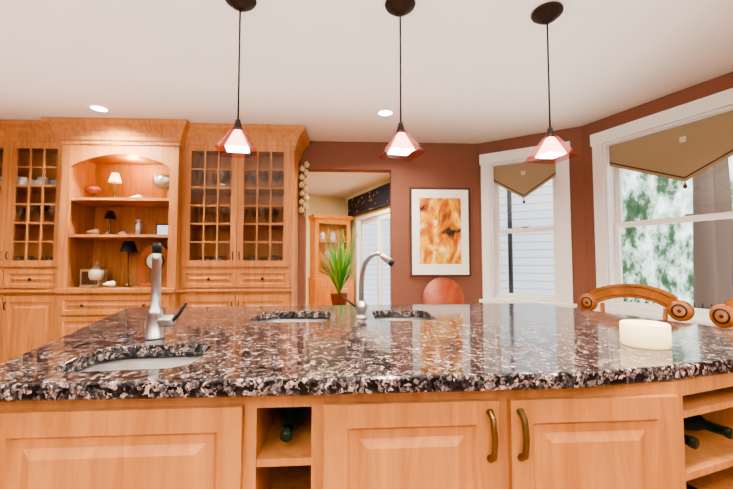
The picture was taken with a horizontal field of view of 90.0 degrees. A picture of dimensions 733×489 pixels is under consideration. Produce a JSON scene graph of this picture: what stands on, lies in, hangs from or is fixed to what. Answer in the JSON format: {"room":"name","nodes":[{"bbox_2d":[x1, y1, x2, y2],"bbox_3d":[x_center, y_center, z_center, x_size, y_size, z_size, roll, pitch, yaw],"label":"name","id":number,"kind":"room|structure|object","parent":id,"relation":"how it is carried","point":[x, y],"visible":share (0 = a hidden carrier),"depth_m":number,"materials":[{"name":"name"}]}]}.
{"room":"kitchen","nodes":[
{"label":"kitchen","id":0,"kind":"room"},
{"bbox_2d":[306,195,347,305],"bbox_3d":[-1.636,0.266,7.362,2.700,2.600,0.150,1,-3,-25],"label":"wall","id":1,"kind":"structure","parent":0,"point":[328,205],"depth_m":7.63,"materials":[{"name":"beige paint"}]},
{"bbox_2d":[307,172,389,197],"bbox_3d":[-0.713,-1.186,5.431,3.029,0.100,4.643,1,-3,-24],"label":"ceiling","id":2,"kind":"structure","parent":0,"point":[340,184],"depth_m":6.41,"materials":[{"name":"beige paint"}]},
{"bbox_2d":[0,0,732,143],"bbox_3d":[-0.862,-1.258,0.947,7.900,0.100,6.050,0,-3,-3],"label":"ceiling","id":3,"kind":"structure","parent":0,"point":[474,71],"depth_m":2.29,"materials":[{"name":"beige paint"}]},
{"bbox_2d":[85,104,112,112],"bbox_3d":[-2.167,-1.099,2.970,0.180,0.006,0.180,0,-3,-3],"label":"recessed light","id":4,"kind":"object","parent":3,"relation":"in","point":[97,108],"visible":1,"depth_m":2.97,"materials":[{"name":"white"}]},
{"bbox_2d":[216,0,256,158],"bbox_3d":[-0.596,-0.795,1.712,0.176,0.742,0.176,1,-3,-15],"label":"pendant light","id":5,"kind":"object","parent":3,"relation":"hanging from","point":[236,142],"visible":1,"depth_m":1.71,"materials":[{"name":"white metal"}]},
{"bbox_2d":[375,108,395,117],"bbox_3d":[0.158,-1.094,3.055,0.180,0.006,0.180,0,-3,-3],"label":"recessed light","id":6,"kind":"object","parent":3,"relation":"in","point":[385,112],"visible":1,"depth_m":3.04,"materials":[{"name":"white"}]},
{"bbox_2d":[381,0,424,160],"bbox_3d":[0.162,-0.793,1.748,0.176,0.742,0.176,1,-3,-15],"label":"pendant light","id":7,"kind":"object","parent":3,"relation":"hanging from","point":[401,144],"visible":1,"depth_m":1.74,"materials":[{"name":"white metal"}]},
{"bbox_2d":[524,1,578,163],"bbox_3d":[0.899,-0.790,1.807,0.176,0.742,0.176,1,-3,-15],"label":"pendant light","id":8,"kind":"object","parent":3,"relation":"hanging from","point":[546,14],"visible":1,"depth_m":1.79,"materials":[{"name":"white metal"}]},
{"bbox_2d":[350,205,389,304],"bbox_3d":[0.354,0.220,6.459,0.150,2.600,3.164,1,-3,-25],"label":"wall","id":9,"kind":"structure","parent":0,"point":[353,233],"depth_m":7.56,"materials":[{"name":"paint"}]},
{"bbox_2d":[346,179,389,201],"bbox_3d":[0.251,-1.038,6.484,0.070,0.084,3.152,1,-3,-25],"label":"crown molding","id":10,"kind":"structure","parent":9,"relation":"attached to","point":[369,189],"depth_m":6.82,"materials":[{"name":"white"}]},
{"bbox_2d":[348,183,389,215],"bbox_3d":[0.128,-0.811,6.664,0.108,0.340,2.200,1,-3,-25],"label":"floral valance","id":11,"kind":"object","parent":9,"relation":"attached to","point":[375,199],"visible":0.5,"depth_m":6.67,"materials":[{"name":"black fabric"}]},
{"bbox_2d":[356,209,389,304],"bbox_3d":[0.242,0.471,6.651,0.140,2.116,1.894,1,-3,-25],"label":"sliding door","id":12,"kind":"structure","parent":9,"relation":"in","point":[379,217],"depth_m":6.86,"materials":[{"name":"white wood"}]},
{"bbox_2d":[298,141,479,305],"bbox_3d":[-1.701,-0.023,3.715,5.890,2.800,0.120,0,-3,-3],"label":"wall","id":13,"kind":"structure","parent":0,"point":[444,165],"depth_m":3.78,"materials":[{"name":"brown paint"}]},
{"bbox_2d":[409,187,470,276],"bbox_3d":[0.756,-0.129,3.760,0.628,0.916,0.029,0,-3,-3],"label":"picture","id":14,"kind":"object","parent":13,"relation":"attached to","point":[440,231],"visible":1,"depth_m":3.75,"materials":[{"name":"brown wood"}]},
{"bbox_2d":[478,126,586,308],"bbox_3d":[1.609,0.151,3.599,0.942,2.440,0.150,-2,-3,31],"label":"wall","id":15,"kind":"structure","parent":0,"point":[573,136],"depth_m":3.36,"materials":[{"name":"brown paint"}]},
{"bbox_2d":[479,141,576,307],"bbox_3d":[1.568,-0.137,3.624,0.860,1.605,0.235,-2,-3,31],"label":"bay window","id":16,"kind":"structure","parent":15,"relation":"in","point":[492,231],"depth_m":3.60,"materials":[{"name":"white wood"}]},
{"bbox_2d":[493,158,555,202],"bbox_3d":[1.552,-0.608,3.622,0.474,0.410,0.325,0,-3,-3],"label":"valance","id":17,"kind":"object","parent":16,"relation":"attached to","point":[524,179],"visible":1,"depth_m":3.62,"materials":[{"name":"beige fabric"}]},
{"bbox_2d":[582,71,732,293],"bbox_3d":[2.365,0.099,2.589,0.150,2.440,1.600,1,-3,-24],"label":"wall","id":18,"kind":"structure","parent":0,"point":[724,82],"depth_m":3.11,"materials":[{"name":"brown paint"}]},
{"bbox_2d":[590,88,732,328],"bbox_3d":[2.331,-0.183,2.649,0.235,1.635,1.350,1,-3,-24],"label":"bay window","id":19,"kind":"structure","parent":18,"relation":"in","point":[609,223],"depth_m":3.02,"materials":[{"name":"white wood"}]},
{"bbox_2d":[609,110,732,188],"bbox_3d":[2.302,-0.638,2.659,0.389,0.470,0.990,0,-3,-3],"label":"valance","id":20,"kind":"object","parent":19,"relation":"attached to","point":[686,152],"visible":1,"depth_m":2.67,"materials":[{"name":"beige fabric"}]},
{"bbox_3d":[-0.858,1.275,0.736,7.900,0.100,5.890,0,-3,-3],"label":"floor","id":21,"kind":"structure","parent":0,"visible":0},
{"bbox_2d":[0,117,309,363],"bbox_3d":[-2.125,0.141,3.362,3.111,2.437,0.524,0,-3,-3],"label":"hutch","id":22,"kind":"object","parent":21,"relation":"on","point":[43,301],"visible":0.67,"depth_m":3.31,"materials":[{"name":"brown wood"}]},
{"bbox_2d":[17,176,27,184],"bbox_3d":[-3.179,-0.575,3.374,0.081,0.090,0.102,2,-3,-30],"label":"cup","id":23,"kind":"object","parent":22,"relation":"in","point":[19,179],"depth_m":3.36,"materials":[{"name":"white ceramic"}]},
{"bbox_2d":[13,205,54,259],"bbox_3d":[-3.187,-0.083,3.419,0.854,0.608,0.197,0,-3,-3],"label":"glassware","id":24,"kind":"object","parent":22,"relation":"in","point":[52,211],"depth_m":3.40,"materials":[{"name":"glass"}]},
{"bbox_2d":[31,177,52,184],"bbox_3d":[-3.001,-0.575,3.382,0.081,0.090,0.103,-1,-3,21],"label":"cup","id":25,"kind":"object","parent":22,"relation":"in","point":[33,182],"depth_m":3.40,"materials":[{"name":"white ceramic"}]},
{"bbox_2d":[86,229,99,233],"bbox_3d":[-2.530,-0.116,3.396,0.108,0.066,0.062,0,-3,-3],"label":"shell","id":26,"kind":"object","parent":22,"relation":"on","point":[94,231],"visible":0.94,"depth_m":3.37,"materials":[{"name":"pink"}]},
{"bbox_2d":[84,186,102,196],"bbox_3d":[-2.552,-0.479,3.428,0.150,0.140,0.146,0,-3,-3],"label":"dish","id":27,"kind":"object","parent":22,"relation":"on","point":[93,189],"visible":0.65,"depth_m":3.39,"materials":[{"name":"red"}]},
{"bbox_2d":[79,269,107,286],"bbox_3d":[-2.549,0.312,3.427,0.170,0.160,0.122,0,-3,-3],"label":"picture frame","id":28,"kind":"object","parent":22,"relation":"on","point":[84,280],"visible":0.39,"depth_m":3.37,"materials":[{"name":"brown wood"}]},
{"bbox_2d":[88,262,104,287],"bbox_3d":[-2.428,0.267,3.295,0.130,0.235,0.130,0,-3,-3],"label":"shell jar","id":29,"kind":"object","parent":22,"relation":"on","point":[95,274],"visible":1,"depth_m":3.26,"materials":[{"name":"beige"}]},
{"bbox_2d":[103,281,115,286],"bbox_3d":[-2.293,0.354,3.281,0.078,0.060,0.079,0,-3,-3],"label":"shell","id":30,"kind":"object","parent":22,"relation":"on","point":[111,284],"visible":1,"depth_m":3.27,"materials":[{"name":"beige"}]},
{"bbox_2d":[104,210,115,233],"bbox_3d":[-2.382,-0.198,3.402,0.100,0.230,0.100,0,-3,-3],"label":"lamp","id":31,"kind":"object","parent":22,"relation":"on","point":[109,215],"visible":0.88,"depth_m":3.39,"materials":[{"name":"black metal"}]},
{"bbox_2d":[108,173,121,197],"bbox_3d":[-2.362,-0.538,3.440,0.110,0.260,0.110,0,-3,-3],"label":"lamp","id":32,"kind":"object","parent":22,"relation":"on","point":[115,178],"visible":0.81,"depth_m":3.43,"materials":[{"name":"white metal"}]},
{"bbox_2d":[119,241,137,286],"bbox_3d":[-2.180,0.178,3.352,0.150,0.420,0.150,0,-3,-3],"label":"lamp","id":33,"kind":"object","parent":22,"relation":"on","point":[128,246],"visible":1,"depth_m":3.33,"materials":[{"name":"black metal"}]},
{"bbox_2d":[130,195,142,197],"bbox_3d":[-2.151,-0.439,3.431,0.095,0.060,0.058,0,-3,-3],"label":"shell","id":34,"kind":"object","parent":22,"relation":"on","point":[137,196],"visible":0.62,"depth_m":3.41,"materials":[{"name":"beige"}]},
{"bbox_2d":[134,219,142,233],"bbox_3d":[-2.133,-0.159,3.431,0.066,0.155,0.064,0,-3,-3],"label":"jar","id":35,"kind":"object","parent":22,"relation":"on","point":[138,229],"visible":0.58,"depth_m":3.41,"materials":[{"name":"white ceramic"}]},
{"bbox_2d":[138,246,167,286],"bbox_3d":[-1.932,0.200,3.401,0.290,0.380,0.142,0,-3,-3],"label":"mantel clock","id":36,"kind":"object","parent":22,"relation":"on","point":[145,267],"visible":0.44,"depth_m":3.34,"materials":[{"name":"brown wood"}]},
{"bbox_2d":[152,174,169,197],"bbox_3d":[-1.903,-0.525,3.461,0.220,0.235,0.217,0,-3,-3],"label":"pedestal bowl","id":37,"kind":"object","parent":22,"relation":"on","point":[161,182],"visible":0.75,"depth_m":3.39,"materials":[{"name":"beige ceramic"}]},
{"bbox_2d":[156,224,167,233],"bbox_3d":[-1.899,-0.135,3.450,0.130,0.110,0.062,0,-3,-3],"label":"digital frame","id":38,"kind":"object","parent":22,"relation":"on","point":[161,228],"visible":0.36,"depth_m":3.42,"materials":[{"name":"black plastic"}]},
{"bbox_2d":[195,168,283,260],"bbox_3d":[-1.181,-0.245,3.521,0.874,0.942,0.198,0,-3,-3],"label":"glassware","id":39,"kind":"object","parent":22,"relation":"in","point":[212,208],"depth_m":3.53,"materials":[{"name":"glass"}]},
{"bbox_2d":[298,161,309,215],"bbox_3d":[-0.629,-0.565,3.689,0.107,0.560,0.073,0,-3,-3],"label":"garlic","id":40,"kind":"object","parent":22,"relation":"hanging from","point":[305,188],"visible":1,"depth_m":3.67,"materials":[{"name":"white food"}]},
{"bbox_2d":[0,387,732,488],"bbox_3d":[-0.042,0.829,1.582,2.652,0.879,1.530,0,-3,-3],"label":"kitchen island","id":41,"kind":"object","parent":21,"relation":"on","point":[486,396],"depth_m":0.88,"materials":[{"name":"wood"}]},
{"bbox_2d":[279,407,307,441],"bbox_3d":[-0.211,0.484,1.068,0.079,0.076,0.316,0,-3,-3],"label":"wine bottle","id":42,"kind":"object","parent":41,"relation":"in","point":[292,419],"visible":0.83,"depth_m":0.99,"materials":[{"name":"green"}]},
{"bbox_2d":[0,303,732,398],"bbox_3d":[0.084,0.370,1.628,2.978,0.040,1.568,0,-3,-3],"label":"island countertop","id":43,"kind":"structure","parent":41,"relation":"on","point":[459,347],"depth_m":1.09,"materials":[{"name":"stone"}]},
{"bbox_2d":[68,351,203,370],"bbox_3d":[-0.646,0.440,1.049,0.389,0.184,0.345,0,-3,-3],"label":"sink","id":44,"kind":"object","parent":43,"relation":"in","point":[118,358],"depth_m":1.18,"materials":[{"name":"white ceramic"}]},
{"bbox_2d":[145,243,187,339],"bbox_3d":[-0.708,0.163,1.308,0.147,0.338,0.061,0,-3,-3],"label":"faucet","id":45,"kind":"object","parent":43,"relation":"on","point":[158,320],"visible":1,"depth_m":1.29,"materials":[{"name":"silver metal"}]},
{"bbox_2d":[256,315,327,322],"bbox_3d":[-0.368,0.491,1.842,0.410,0.204,0.410,0,-3,-3],"label":"sink","id":46,"kind":"object","parent":43,"relation":"in","point":[267,318],"depth_m":2.03,"materials":[{"name":"silver metal"}]},
{"bbox_2d":[341,251,394,318],"bbox_3d":[0.003,0.194,1.766,0.260,0.323,0.150,0,-3,-3],"label":"faucet","id":47,"kind":"object","parent":43,"relation":"on","point":[361,307],"visible":1,"depth_m":1.77,"materials":[{"name":"silver metal"}]},
{"bbox_2d":[376,315,427,318],"bbox_3d":[0.186,0.493,1.888,0.340,0.204,0.410,0,-3,-3],"label":"sink","id":48,"kind":"object","parent":43,"relation":"in","point":[377,316],"depth_m":2.08,"materials":[{"name":"silver metal"}]},
{"bbox_2d":[619,319,671,349],"bbox_3d":[0.903,0.290,1.189,0.134,0.073,0.134,0,-3,-3],"label":"candle","id":49,"kind":"object","parent":43,"relation":"on","point":[649,334],"visible":1,"depth_m":1.14,"materials":[{"name":"beige wax"}]},
{"bbox_2d":[686,483,696,488],"bbox_3d":[0.913,0.730,1.188,0.076,0.076,0.315,1,-3,-20],"label":"wine bottle","id":50,"kind":"object","parent":41,"relation":"in","point":[688,486],"visible":0.02,"depth_m":1.08,"materials":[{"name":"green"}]},
{"bbox_2d":[684,434,699,448],"bbox_3d":[0.876,0.570,1.182,0.076,0.076,0.315,1,-3,-20],"label":"wine bottle","id":51,"kind":"object","parent":41,"relation":"in","point":[692,442],"visible":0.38,"depth_m":1.04,"materials":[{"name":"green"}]},
{"bbox_2d":[683,415,732,438],"bbox_3d":[1.035,0.573,1.241,0.076,0.076,0.315,1,-3,-20],"label":"wine bottle","id":52,"kind":"object","parent":41,"relation":"in","point":[696,423],"visible":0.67,"depth_m":1.15,"materials":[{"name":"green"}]},
{"bbox_2d":[579,284,694,321],"bbox_3d":[1.408,0.762,2.082,0.528,1.066,0.575,0,-3,-3],"label":"stool","id":53,"kind":"object","parent":21,"relation":"on","point":[679,310],"visible":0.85,"depth_m":2.09,"materials":[{"name":"brown wood"}]},
{"bbox_2d":[709,299,732,327],"bbox_3d":[1.598,0.730,1.468,0.457,1.066,0.578,0,-3,-3],"label":"stool","id":54,"kind":"object","parent":21,"relation":"on","point":[720,315],"visible":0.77,"depth_m":1.72,"materials":[{"name":"brown wood"}]},
{"bbox_3d":[0.743,1.052,3.534,0.640,0.635,0.340,0,-3,-3],"label":"side table","id":55,"kind":"object","parent":21,"relation":"on","visible":0},
{"bbox_2d":[423,278,463,303],"bbox_3d":[0.768,0.533,3.652,0.410,0.401,0.118,0,-3,-3],"label":"decorative board","id":56,"kind":"object","parent":55,"relation":"on","point":[442,291],"visible":0.69,"depth_m":3.66,"materials":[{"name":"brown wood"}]},
{"bbox_3d":[-0.737,1.537,5.805,4.520,0.100,4.240,0,-3,-3],"label":"floor","id":57,"kind":"structure","parent":0,"visible":0},
{"bbox_2d":[308,214,354,305],"bbox_3d":[-0.714,0.490,7.430,0.840,2.160,0.479,1,-3,-25],"label":"tall cabinet","id":58,"kind":"object","parent":57,"relation":"on","point":[322,287],"visible":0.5,"depth_m":7.33,"materials":[{"name":"brown wood"}]},
{"bbox_2d":[315,227,361,304],"bbox_3d":[-0.433,0.601,6.277,0.931,1.818,0.910,0,-3,-3],"label":"plant","id":59,"kind":"object","parent":57,"relation":"on","point":[339,274],"visible":0.83,"depth_m":6.22,"materials":[{"name":"green plant"}]},
{"label":"outside","id":60,"kind":"structure","parent":0,"visible":0},
{"bbox_3d":[9.250,2.373,10.332,80.000,0.100,80.000,0,-3,-3],"label":"ground","id":61,"kind":"structure","parent":60,"visible":0},
{"bbox_2d":[364,218,389,304],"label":"window","id":62,"kind":"structure","parent":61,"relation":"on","point":[371,229],"depth_m":10.50,"materials":[{"name":"glass"}]},
{"bbox_2d":[507,190,513,292],"bbox_3d":[2.612,0.230,6.651,0.077,3.800,0.077,0,-3,-3],"label":"pole","id":63,"kind":"object","parent":61,"relation":"on","point":[510,241],"depth_m":6.64,"materials":[{"name":"black plastic"}]},
{"bbox_2d":[499,179,554,294],"bbox_3d":[3.992,-1.266,9.677,3.150,7.100,6.000,-2,-3,27],"label":"house","id":64,"kind":"structure","parent":61,"relation":"on","point":[522,286],"depth_m":6.74,"materials":[{"name":"white"}]},
{"bbox_2d":[624,300,711,308],"bbox_3d":[6.832,1.522,5.508,5.263,1.100,0.020,-2,-4,36],"label":"fence","id":65,"kind":"object","parent":61,"relation":"on","point":[693,305],"depth_m":6.34,"materials":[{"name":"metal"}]},
{"bbox_2d":[621,155,732,305],"bbox_3d":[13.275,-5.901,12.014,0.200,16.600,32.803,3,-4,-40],"label":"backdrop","id":66,"kind":"object","parent":61,"relation":"on","point":[683,263],"depth_m":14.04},
{"bbox_2d":[693,166,717,307],"bbox_3d":[6.958,-2.624,7.596,0.919,9.621,0.620,0,-3,-3],"label":"trunk","id":67,"kind":"object","parent":61,"relation":"on","point":[705,260],"depth_m":7.29,"materials":[{"name":"brown plant"}]},
{"bbox_2d":[713,158,732,303],"bbox_3d":[10.725,-2.441,11.152,0.571,9.605,0.600,0,-3,-3],"label":"trunk","id":68,"kind":"object","parent":61,"relation":"on","point":[725,256],"depth_m":10.88,"materials":[{"name":"brown plant"}]}
]}

